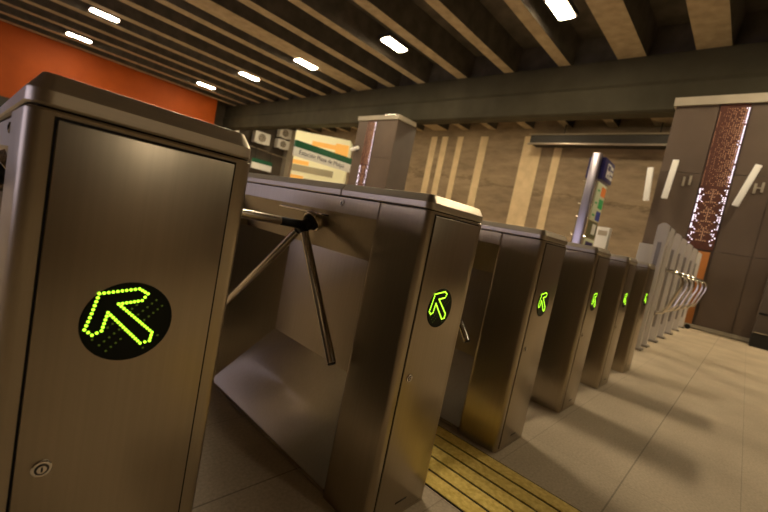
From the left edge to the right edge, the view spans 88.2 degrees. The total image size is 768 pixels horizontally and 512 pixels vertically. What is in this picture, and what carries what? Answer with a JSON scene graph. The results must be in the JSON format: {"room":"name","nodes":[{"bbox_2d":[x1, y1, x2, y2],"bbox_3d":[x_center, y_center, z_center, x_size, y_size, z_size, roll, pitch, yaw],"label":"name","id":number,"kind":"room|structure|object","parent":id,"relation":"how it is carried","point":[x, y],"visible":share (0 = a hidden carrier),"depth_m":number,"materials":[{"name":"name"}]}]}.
{"room":"railway station","nodes":[
{"label":"railway station","id":0,"kind":"room"},
{"bbox_2d":[0,20,217,123],"bbox_3d":[-18.169,-8.006,18.743,0.300,7.350,19.900,16,6,42],"label":"wall","id":1,"kind":"structure","parent":0,"point":[24,54],"depth_m":20.59,"materials":[{"name":"orange paint"}]},
{"bbox_2d":[0,96,9,106],"bbox_3d":[-18.425,-5.961,18.765,0.120,3.250,19.880,16,6,42],"label":"baseboard","id":2,"kind":"structure","parent":1,"relation":"attached to","point":[3,100],"depth_m":18.73,"materials":[{"name":"grey"}]},
{"bbox_2d":[214,100,296,175],"bbox_3d":[-9.870,-7.270,29.528,0.300,7.350,7.250,16,6,42],"label":"wall","id":3,"kind":"structure","parent":0,"point":[276,161],"depth_m":29.88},
{"bbox_2d":[250,130,270,145],"bbox_3d":[-9.083,-8.622,29.108,0.850,0.870,1.200,16,6,42],"label":"outdoor unit","id":4,"kind":"object","parent":3,"relation":"attached to","point":[259,137],"visible":1,"depth_m":28.76,"materials":[{"name":"white metal"}]},
{"bbox_2d":[258,134,265,141],"bbox_3d":[-8.840,-8.573,28.799,0.034,0.590,0.590,16,6,42],"label":"fan grille","id":5,"kind":"object","parent":4,"relation":"attached to","point":[261,137],"depth_m":28.78,"materials":[{"name":"grey metal"}]},
{"bbox_2d":[249,145,285,158],"bbox_3d":[-8.647,-7.758,29.712,0.100,0.245,3.105,16,6,42],"label":"pipe","id":6,"kind":"object","parent":3,"relation":"attached to","point":[249,145],"visible":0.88,"depth_m":29.60,"materials":[{"name":"silver metal"}]},
{"bbox_2d":[251,148,271,171],"bbox_3d":[-9.196,-7.138,29.407,0.836,1.475,1.610,16,6,42],"label":"station sign","id":7,"kind":"object","parent":6,"relation":"hanging from","point":[259,164],"visible":0.97,"depth_m":29.12,"materials":[{"name":"beige"}]},
{"bbox_2d":[273,138,289,150],"bbox_3d":[-7.897,-8.526,30.391,0.850,0.730,1.000,16,6,42],"label":"outdoor unit","id":8,"kind":"object","parent":3,"relation":"attached to","point":[279,143],"visible":1,"depth_m":30.06,"materials":[{"name":"white metal"}]},
{"bbox_2d":[280,141,285,147],"bbox_3d":[-7.648,-8.476,30.090,0.034,0.490,0.490,16,6,42],"label":"fan grille","id":9,"kind":"object","parent":8,"relation":"attached to","point":[282,143],"depth_m":30.07,"materials":[{"name":"grey metal"}]},
{"bbox_2d":[275,129,291,140],"bbox_3d":[-7.700,-9.343,30.358,0.850,0.770,1.000,16,6,42],"label":"outdoor unit","id":10,"kind":"object","parent":3,"relation":"attached to","point":[286,134],"visible":0.98,"depth_m":30.05,"materials":[{"name":"white metal"}]},
{"bbox_2d":[283,130,288,136],"bbox_3d":[-7.451,-9.294,30.057,0.034,0.518,0.518,16,6,42],"label":"fan grille","id":11,"kind":"object","parent":10,"relation":"attached to","point":[285,132],"depth_m":30.07,"materials":[{"name":"grey metal"}]},
{"bbox_2d":[280,130,295,176],"bbox_3d":[-7.693,-6.586,31.403,0.550,6.550,0.840,16,6,42],"label":"trim","id":12,"kind":"structure","parent":3,"relation":"attached to","point":[285,166],"depth_m":30.97,"materials":[{"name":"brown metal"}]},
{"bbox_2d":[360,120,416,190],"bbox_3d":[-0.327,-2.926,16.111,2.185,4.800,1.078,16,6,42],"label":"wall","id":13,"kind":"structure","parent":0,"point":[405,133],"depth_m":15.26,"materials":[{"name":"brown metal"}]},
{"bbox_2d":[350,146,358,150],"bbox_3d":[-1.158,-4.343,16.089,0.386,0.243,0.236,14,6,34],"label":"spot lamp","id":14,"kind":"object","parent":13,"relation":"attached to","point":[356,148],"visible":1,"depth_m":16.00,"materials":[{"name":"grey metal"}]},
{"bbox_2d":[347,121,367,184],"bbox_3d":[-1.272,-3.172,16.253,0.538,4.698,0.024,16,6,42],"label":"trim","id":15,"kind":"structure","parent":13,"relation":"attached to","point":[362,127],"depth_m":16.15,"materials":[{"name":"brown metal"}]},
{"bbox_2d":[356,120,376,185],"bbox_3d":[-0.910,-3.021,15.893,0.490,4.795,0.041,16,6,42],"label":"light panel","id":16,"kind":"object","parent":13,"relation":"attached to","point":[371,127],"visible":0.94,"depth_m":15.78,"materials":[{"name":"orange"}]},
{"bbox_2d":[365,119,398,188],"bbox_3d":[-0.308,-2.903,15.342,1.103,4.698,0.024,16,6,42],"label":"trim","id":17,"kind":"structure","parent":13,"relation":"attached to","point":[385,133],"depth_m":15.22,"materials":[{"name":"brown metal"}]},
{"bbox_2d":[358,114,416,126],"bbox_3d":[0.104,-5.359,15.837,2.260,0.170,1.050,16,6,42],"label":"trim","id":18,"kind":"structure","parent":13,"relation":"attached to","point":[393,116],"depth_m":15.23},
{"bbox_2d":[192,327,767,511],"bbox_3d":[-2.639,-0.196,8.665,41.500,0.200,27.150,16,6,42],"label":"floor","id":19,"kind":"structure","parent":0,"point":[684,428],"depth_m":2.07,"materials":[{"name":"tile"}]},
{"bbox_2d":[0,72,250,511],"bbox_3d":[-1.079,0.138,0.889,1.336,1.046,0.838,16,6,42],"label":"turnstile","id":20,"kind":"object","parent":19,"relation":"on","point":[120,215],"visible":1,"depth_m":0.59,"materials":[{"name":"metal"}]},
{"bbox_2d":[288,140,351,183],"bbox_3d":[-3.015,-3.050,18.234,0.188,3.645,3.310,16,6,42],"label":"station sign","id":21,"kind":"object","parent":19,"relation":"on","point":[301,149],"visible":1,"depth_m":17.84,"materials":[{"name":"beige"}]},
{"bbox_2d":[290,130,352,183],"bbox_3d":[-3.476,-3.850,20.696,2.782,4.620,1.230,11,5,0],"label":"information board","id":22,"kind":"object","parent":19,"relation":"on","point":[301,168],"visible":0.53,"depth_m":20.04,"materials":[{"name":"beige"}]},
{"bbox_2d":[213,173,482,511],"bbox_3d":[-0.508,0.198,1.511,1.336,1.046,0.838,16,6,42],"label":"turnstile","id":23,"kind":"object","parent":19,"relation":"on","point":[345,305],"visible":0.94,"depth_m":1.35,"materials":[{"name":"grey metal"}]},
{"bbox_2d":[280,216,303,227],"bbox_3d":[-0.342,-0.121,1.447,0.034,0.034,0.096,16,6,42],"label":"socket","id":24,"kind":"object","parent":23,"relation":"attached to","point":[284,221],"depth_m":1.44,"materials":[{"name":"black rubber"}]},
{"bbox_2d":[300,225,308,232],"bbox_3d":[-0.298,-0.096,1.480,0.044,0.043,0.033,16,6,42],"label":"socket","id":25,"kind":"object","parent":23,"relation":"attached to","point":[303,228],"depth_m":1.47,"materials":[{"name":"black rubber"}]},
{"bbox_2d":[439,220,566,452],"bbox_3d":[0.062,0.259,2.133,1.336,1.046,0.838,16,6,42],"label":"turnstile","id":26,"kind":"object","parent":19,"relation":"on","point":[515,273],"visible":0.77,"depth_m":1.86,"materials":[{"name":"grey metal"}]},
{"bbox_2d":[425,425,581,511],"bbox_3d":[0.180,0.844,1.777,5.000,0.006,0.432,16,6,42],"label":"tactile strip","id":27,"kind":"object","parent":19,"relation":"on","point":[465,476],"visible":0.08,"depth_m":1.57,"materials":[{"name":"yellow"}]},
{"bbox_2d":[530,242,610,412],"bbox_3d":[0.632,0.320,2.755,1.336,1.046,0.838,16,6,42],"label":"turnstile","id":28,"kind":"object","parent":19,"relation":"on","point":[584,268],"visible":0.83,"depth_m":2.46,"materials":[{"name":"grey metal"}]},
{"bbox_2d":[571,153,614,245],"bbox_3d":[3.908,-0.442,7.751,0.360,2.980,0.840,16,6,42],"label":"information totem","id":29,"kind":"object","parent":19,"relation":"on","point":[600,170],"visible":0.64,"depth_m":7.49,"materials":[{"name":"grey metal"}]},
{"bbox_2d":[593,226,611,249],"bbox_3d":[6.103,0.177,11.387,0.320,2.020,0.246,16,6,42],"label":"tall cabinet","id":30,"kind":"object","parent":19,"relation":"on","point":[603,234],"visible":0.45,"depth_m":11.23,"materials":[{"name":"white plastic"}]},
{"bbox_2d":[580,254,637,388],"bbox_3d":[1.203,0.381,3.377,1.336,1.046,0.838,16,6,42],"label":"turnstile","id":31,"kind":"object","parent":19,"relation":"on","point":[621,270],"visible":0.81,"depth_m":3.06,"materials":[{"name":"grey metal"}]},
{"bbox_2d":[611,261,655,372],"bbox_3d":[1.773,0.441,3.998,1.336,1.046,0.838,16,6,42],"label":"turnstile","id":32,"kind":"object","parent":19,"relation":"on","point":[644,274],"visible":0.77,"depth_m":3.68,"materials":[{"name":"grey metal"}]},
{"bbox_2d":[635,223,670,350],"bbox_3d":[3.259,0.371,4.974,0.305,1.600,0.160,16,6,42],"label":"gate","id":33,"kind":"object","parent":19,"relation":"on","point":[653,254],"visible":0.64,"depth_m":4.87,"materials":[{"name":"silver metal"}]},
{"bbox_2d":[641,228,683,347],"bbox_3d":[3.619,0.421,5.224,0.501,1.600,0.160,16,6,42],"label":"gate","id":34,"kind":"object","parent":19,"relation":"on","point":[664,269],"visible":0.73,"depth_m":5.16,"materials":[{"name":"silver metal"}]},
{"bbox_2d":[648,233,689,342],"bbox_3d":[4.090,0.471,5.739,0.501,1.600,0.160,16,6,42],"label":"gate","id":35,"kind":"object","parent":19,"relation":"on","point":[678,238],"visible":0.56,"depth_m":5.69,"materials":[{"name":"silver metal"}]},
{"bbox_2d":[657,238,694,338],"bbox_3d":[4.562,0.521,6.253,0.501,1.600,0.160,16,6,42],"label":"gate","id":36,"kind":"object","parent":19,"relation":"on","point":[684,243],"visible":0.47,"depth_m":6.20,"materials":[{"name":"silver metal"}]},
{"bbox_2d":[664,244,699,334],"bbox_3d":[5.136,0.583,6.878,0.501,1.600,0.160,16,6,42],"label":"gate","id":37,"kind":"object","parent":19,"relation":"on","point":[689,249],"visible":0.42,"depth_m":6.82,"materials":[{"name":"silver metal"}]},
{"bbox_2d":[672,248,703,331],"bbox_3d":[5.742,0.647,7.540,0.501,1.600,0.160,16,6,42],"label":"gate","id":38,"kind":"object","parent":19,"relation":"on","point":[695,251],"visible":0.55,"depth_m":7.47,"materials":[{"name":"silver metal"}]},
{"bbox_2d":[678,252,707,328],"bbox_3d":[6.373,0.714,8.227,0.501,1.600,0.230,16,6,42],"label":"gate","id":39,"kind":"object","parent":19,"relation":"on","point":[699,255],"visible":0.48,"depth_m":8.14,"materials":[{"name":"silver metal"}]},
{"bbox_2d":[748,278,767,350],"bbox_3d":[7.680,0.983,7.226,1.212,1.750,0.560,16,6,42],"label":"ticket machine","id":40,"kind":"object","parent":19,"relation":"on","point":[758,338],"visible":1,"depth_m":7.42,"materials":[{"name":"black metal"}]},
{"bbox_2d":[297,118,670,258],"bbox_3d":[7.255,-2.892,18.117,41.200,7.350,0.300,16,6,42],"label":"wall","id":41,"kind":"structure","parent":0,"point":[624,210],"depth_m":17.88,"materials":[{"name":"wood"}]},
{"bbox_2d":[0,13,310,132],"bbox_3d":[-14.797,-10.848,20.655,0.540,0.800,26.850,16,6,42],"label":"trim","id":42,"kind":"structure","parent":41,"relation":"attached to","point":[5,18],"depth_m":20.92,"materials":[{"name":"wood"}]},
{"bbox_2d":[0,3,321,132],"bbox_3d":[-13.799,-10.569,19.713,0.540,0.800,26.850,16,6,42],"label":"trim","id":43,"kind":"structure","parent":41,"relation":"attached to","point":[7,10],"depth_m":20.02,"materials":[{"name":"wood"}]},
{"bbox_2d":[0,0,336,131],"bbox_3d":[-12.553,-10.221,18.535,0.540,0.800,26.850,16,6,42],"label":"ceiling beam","id":44,"kind":"structure","parent":41,"relation":"attached to","point":[20,5],"depth_m":18.71,"materials":[{"name":"wood"}]},
{"bbox_2d":[21,0,350,131],"bbox_3d":[-11.448,-9.913,17.492,0.540,0.800,26.850,16,6,42],"label":"trim","id":45,"kind":"structure","parent":41,"relation":"attached to","point":[50,6],"depth_m":18.02,"materials":[{"name":"wood"}]},
{"bbox_2d":[81,0,310,97],"bbox_3d":[-9.204,-9.286,15.372,0.540,0.800,26.850,16,6,42],"label":"trim","id":46,"kind":"structure","parent":41,"relation":"attached to","point":[117,8],"depth_m":16.55,"materials":[{"name":"wood"}]},
{"bbox_2d":[50,0,357,129],"bbox_3d":[-10.309,-9.594,16.415,0.540,0.800,26.850,16,6,42],"label":"ceiling beam","id":47,"kind":"structure","parent":41,"relation":"attached to","point":[79,6],"depth_m":17.41,"materials":[{"name":"wood"}]},
{"bbox_2d":[118,0,330,94],"bbox_3d":[-7.958,-8.938,14.194,0.570,0.800,26.850,16,6,42],"label":"trim","id":48,"kind":"structure","parent":41,"relation":"attached to","point":[153,8],"depth_m":15.75,"materials":[{"name":"wood"}]},
{"bbox_2d":[155,0,423,130],"bbox_3d":[-6.854,-8.629,13.151,0.540,0.800,26.850,16,6,42],"label":"ceiling beam","id":49,"kind":"structure","parent":41,"relation":"attached to","point":[183,7],"depth_m":14.97,"materials":[{"name":"wood"}]},
{"bbox_2d":[185,0,448,130],"bbox_3d":[-5.821,-8.341,12.175,1.100,0.800,26.850,16,6,42],"label":"ceiling beam","id":50,"kind":"structure","parent":41,"relation":"attached to","point":[237,14],"depth_m":14.31,"materials":[{"name":"wood"}]},
{"bbox_2d":[238,0,470,129],"bbox_3d":[-4.652,-8.014,11.072,0.540,0.800,26.850,16,6,42],"label":"ceiling beam","id":51,"kind":"structure","parent":41,"relation":"attached to","point":[284,13],"depth_m":13.75,"materials":[{"name":"wood"}]},
{"bbox_2d":[288,0,497,129],"bbox_3d":[-3.505,-7.694,9.988,0.480,0.800,26.850,16,6,42],"label":"ceiling beam","id":52,"kind":"structure","parent":41,"relation":"attached to","point":[342,16],"depth_m":12.94,"materials":[{"name":"wood"}]},
{"bbox_2d":[421,137,437,192],"bbox_3d":[2.259,-3.675,22.553,0.400,6.200,0.030,16,6,42],"label":"trim","id":53,"kind":"structure","parent":41,"relation":"attached to","point":[434,139],"depth_m":22.41,"materials":[{"name":"wood"}]},
{"bbox_2d":[431,137,448,195],"bbox_3d":[2.789,-3.526,22.052,0.390,6.200,0.030,16,6,42],"label":"trim","id":54,"kind":"structure","parent":41,"relation":"attached to","point":[444,142],"depth_m":21.91,"materials":[{"name":"wood"}]},
{"bbox_2d":[353,0,535,128],"bbox_3d":[-2.152,-7.316,8.710,0.520,0.800,26.850,16,6,42],"label":"ceiling beam","id":55,"kind":"structure","parent":41,"relation":"attached to","point":[405,18],"depth_m":12.20,"materials":[{"name":"wood"}]},
{"bbox_2d":[445,137,463,199],"bbox_3d":[3.502,-3.327,21.379,0.350,6.200,0.030,16,6,42],"label":"trim","id":56,"kind":"structure","parent":41,"relation":"attached to","point":[460,139],"depth_m":21.25,"materials":[{"name":"wood"}]},
{"bbox_2d":[467,136,488,206],"bbox_3d":[4.531,-3.040,20.406,0.420,6.200,0.030,16,6,42],"label":"trim","id":57,"kind":"structure","parent":41,"relation":"attached to","point":[484,139],"depth_m":20.28,"materials":[{"name":"wood"}]},
{"bbox_2d":[425,0,574,127],"bbox_3d":[-0.862,-6.956,7.491,0.460,0.800,26.850,16,6,42],"label":"ceiling beam","id":58,"kind":"structure","parent":41,"relation":"attached to","point":[471,18],"depth_m":11.36,"materials":[{"name":"wood"}]},
{"bbox_2d":[506,136,541,226],"bbox_3d":[6.394,-2.520,18.646,0.910,6.200,0.030,16,6,42],"label":"trim","id":59,"kind":"structure","parent":41,"relation":"attached to","point":[530,156],"depth_m":18.57,"materials":[{"name":"wood"}]},
{"bbox_2d":[536,148,561,229],"bbox_3d":[7.253,-2.280,17.835,0.340,6.200,0.030,16,6,42],"label":"trim","id":60,"kind":"structure","parent":41,"relation":"attached to","point":[557,151],"depth_m":17.75,"materials":[{"name":"wood"}]},
{"bbox_2d":[504,0,620,127],"bbox_3d":[0.413,-6.600,6.287,0.470,0.800,26.850,16,6,42],"label":"ceiling beam","id":61,"kind":"structure","parent":41,"relation":"attached to","point":[559,39],"depth_m":10.57,"materials":[{"name":"wood"}]},
{"bbox_2d":[527,123,669,149],"bbox_3d":[11.175,-4.194,13.821,12.350,0.965,0.875,16,6,42],"label":"cable tray","id":62,"kind":"object","parent":41,"relation":"hanging from","point":[557,140],"visible":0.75,"depth_m":15.82,"materials":[{"name":"grey metal"}]},
{"bbox_2d":[585,0,673,126],"bbox_3d":[1.674,-6.248,5.096,0.800,0.800,26.850,16,6,42],"label":"ceiling beam","id":63,"kind":"structure","parent":41,"relation":"attached to","point":[630,27],"depth_m":9.56,"materials":[{"name":"wood"}]},
{"bbox_2d":[686,0,744,49],"bbox_3d":[2.906,-5.903,3.931,0.800,0.800,26.850,16,6,42],"label":"ceiling beam","id":64,"kind":"structure","parent":41,"relation":"attached to","point":[714,23],"depth_m":8.65,"materials":[{"name":"wood"}]},
{"bbox_2d":[347,0,767,63],"bbox_3d":[-1.170,-7.575,8.038,41.500,0.200,27.150,16,6,42],"label":"ceiling","id":65,"kind":"structure","parent":0,"point":[666,12],"depth_m":11.12,"materials":[{"name":"concrete"}]},
{"bbox_2d":[65,29,92,42],"bbox_3d":[-14.024,-10.485,18.312,0.470,0.820,0.980,16,6,42],"label":"ceiling light","id":66,"kind":"object","parent":65,"relation":"attached to","point":[67,31],"visible":0.77,"depth_m":18.21,"materials":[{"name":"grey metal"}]},
{"bbox_2d":[67,33,90,42],"bbox_3d":[-14.102,-10.093,18.345,0.370,0.019,0.880,16,6,42],"label":"diffuser","id":67,"kind":"object","parent":66,"relation":"attached to","point":[81,37],"depth_m":18.27,"materials":[{"name":"white plastic"}]},
{"bbox_2d":[88,5,121,22],"bbox_3d":[-10.497,-9.500,14.980,0.470,0.820,0.980,16,6,42],"label":"ceiling light","id":68,"kind":"object","parent":65,"relation":"attached to","point":[91,8],"visible":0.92,"depth_m":14.91,"materials":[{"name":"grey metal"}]},
{"bbox_2d":[90,8,118,21],"bbox_3d":[-10.575,-9.108,15.014,0.370,0.019,0.880,16,6,42],"label":"diffuser","id":69,"kind":"object","parent":68,"relation":"attached to","point":[98,11],"depth_m":14.94,"materials":[{"name":"white plastic"}]},
{"bbox_2d":[196,80,216,88],"bbox_3d":[-10.006,-10.038,22.474,0.470,0.820,0.980,16,6,42],"label":"ceiling light","id":70,"kind":"object","parent":65,"relation":"attached to","point":[197,81],"visible":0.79,"depth_m":22.36,"materials":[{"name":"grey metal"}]},
{"bbox_2d":[197,83,214,88],"bbox_3d":[-10.084,-9.647,22.507,0.370,0.019,0.880,16,6,42],"label":"diffuser","id":71,"kind":"object","parent":70,"relation":"attached to","point":[203,84],"depth_m":22.44,"materials":[{"name":"white plastic"}]},
{"bbox_2d":[238,70,259,80],"bbox_3d":[-6.409,-9.034,19.075,0.470,0.820,0.980,16,6,42],"label":"ceiling light","id":72,"kind":"object","parent":65,"relation":"attached to","point":[239,71],"visible":0.6,"depth_m":19.02,"materials":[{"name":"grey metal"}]},
{"bbox_2d":[292,57,318,69],"bbox_3d":[-3.060,-8.098,15.912,0.470,0.820,0.980,16,6,42],"label":"ceiling light","id":73,"kind":"object","parent":65,"relation":"attached to","point":[298,60],"visible":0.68,"depth_m":15.87,"materials":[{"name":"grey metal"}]},
{"bbox_2d":[295,59,316,69],"bbox_3d":[-3.138,-7.707,15.945,0.370,0.019,0.880,16,6,42],"label":"diffuser","id":74,"kind":"object","parent":73,"relation":"attached to","point":[300,61],"depth_m":15.89,"materials":[{"name":"white plastic"}]},
{"bbox_2d":[379,29,409,52],"bbox_3d":[0.402,-7.131,12.641,0.470,0.820,0.980,16,6,42],"label":"ceiling light","id":75,"kind":"object","parent":65,"relation":"attached to","point":[391,40],"visible":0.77,"depth_m":12.54,"materials":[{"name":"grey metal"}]},
{"bbox_2d":[381,37,406,51],"bbox_3d":[0.324,-6.740,12.675,0.370,0.019,0.880,16,6,42],"label":"diffuser","id":76,"kind":"object","parent":75,"relation":"attached to","point":[392,42],"depth_m":12.60,"materials":[{"name":"white plastic"}]},
{"bbox_2d":[229,10,767,106],"bbox_3d":[4.052,-6.489,13.515,41.000,0.800,0.200,16,6,42],"label":"trim","id":77,"kind":"structure","parent":65,"relation":"attached to","point":[754,26],"depth_m":11.35,"materials":[{"name":"concrete"}]},
{"bbox_2d":[544,0,578,20],"bbox_3d":[4.149,-6.085,9.101,0.470,0.820,0.980,16,6,42],"label":"ceiling light","id":78,"kind":"object","parent":65,"relation":"attached to","point":[561,9],"visible":1,"depth_m":9.13,"materials":[{"name":"white plastic"}]},
{"bbox_2d":[644,104,767,342],"bbox_3d":[9.349,-0.215,6.868,8.010,4.800,0.928,16,6,42],"label":"wall","id":79,"kind":"structure","parent":0,"point":[711,252],"depth_m":8.40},
{"bbox_2d":[643,167,653,200],"bbox_3d":[6.117,-1.646,9.161,0.175,0.766,0.218,16,6,42],"label":"wall lamp","id":80,"kind":"object","parent":79,"relation":"attached to","point":[647,189],"visible":1,"depth_m":9.08,"materials":[{"name":"beige plastic"}]},
{"bbox_2d":[661,159,678,198],"bbox_3d":[6.422,-1.706,8.886,0.154,0.864,0.218,16,6,42],"label":"wall lamp","id":81,"kind":"object","parent":79,"relation":"attached to","point":[669,181],"visible":1,"depth_m":8.81,"materials":[{"name":"beige plastic"}]},
{"bbox_2d":[642,105,719,244],"bbox_3d":[6.465,-1.011,8.944,0.778,4.698,0.024,16,6,42],"label":"trim","id":82,"kind":"structure","parent":79,"relation":"attached to","point":[692,128],"depth_m":8.84,"materials":[{"name":"brown metal"}]},
{"bbox_2d":[681,176,691,185],"bbox_3d":[6.691,-1.662,8.761,0.154,0.230,0.032,16,6,42],"label":"wall fitting","id":83,"kind":"object","parent":79,"relation":"attached to","point":[684,178],"visible":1,"depth_m":8.75,"materials":[{"name":"grey metal"}]},
{"bbox_2d":[684,322,748,341],"bbox_3d":[8.559,2.042,6.699,8.010,0.070,0.062,16,6,42],"label":"baseboard","id":84,"kind":"structure","parent":79,"relation":"attached to","point":[691,325],"depth_m":8.20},
{"bbox_2d":[683,103,751,325],"bbox_3d":[6.916,-0.835,8.500,0.490,4.795,0.041,16,6,42],"label":"light panel","id":85,"kind":"object","parent":79,"relation":"attached to","point":[732,120],"visible":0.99,"depth_m":8.43,"materials":[{"name":"orange"}]},
{"bbox_2d":[674,92,767,109],"bbox_3d":[9.808,-2.654,6.663,8.050,0.180,1.060,16,6,42],"label":"trim","id":86,"kind":"structure","parent":79,"relation":"attached to","point":[752,98],"depth_m":8.42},
{"bbox_2d":[694,103,767,337],"bbox_3d":[9.503,-0.163,6.074,6.688,4.698,0.024,16,6,42],"label":"trim","id":87,"kind":"structure","parent":79,"relation":"attached to","point":[740,226],"depth_m":8.09,"materials":[{"name":"brown metal"}]},
{"bbox_2d":[732,164,761,206],"bbox_3d":[7.337,-1.409,8.018,0.298,0.860,0.218,16,6,42],"label":"wall lamp","id":88,"kind":"object","parent":79,"relation":"attached to","point":[756,168],"visible":1,"depth_m":7.94,"materials":[{"name":"beige plastic"}]},
{"bbox_2d":[752,182,764,193],"bbox_3d":[7.527,-1.367,7.965,0.154,0.230,0.032,16,6,42],"label":"wall fitting","id":89,"kind":"object","parent":79,"relation":"attached to","point":[763,183],"visible":1,"depth_m":7.96,"materials":[{"name":"grey metal"}]},
{"bbox_3d":[12.883,0.262,-5.824,0.300,7.350,26.850,16,6,42],"label":"wall","id":90,"kind":"structure","parent":0,"visible":0},
{"bbox_2d":[222,41,767,130],"bbox_3d":[3.765,-5.375,13.541,41.000,1.487,0.490,16,6,42],"label":"beam","id":91,"kind":"structure","parent":90,"relation":"attached to","point":[645,86],"depth_m":12.09,"materials":[{"name":"concrete"}]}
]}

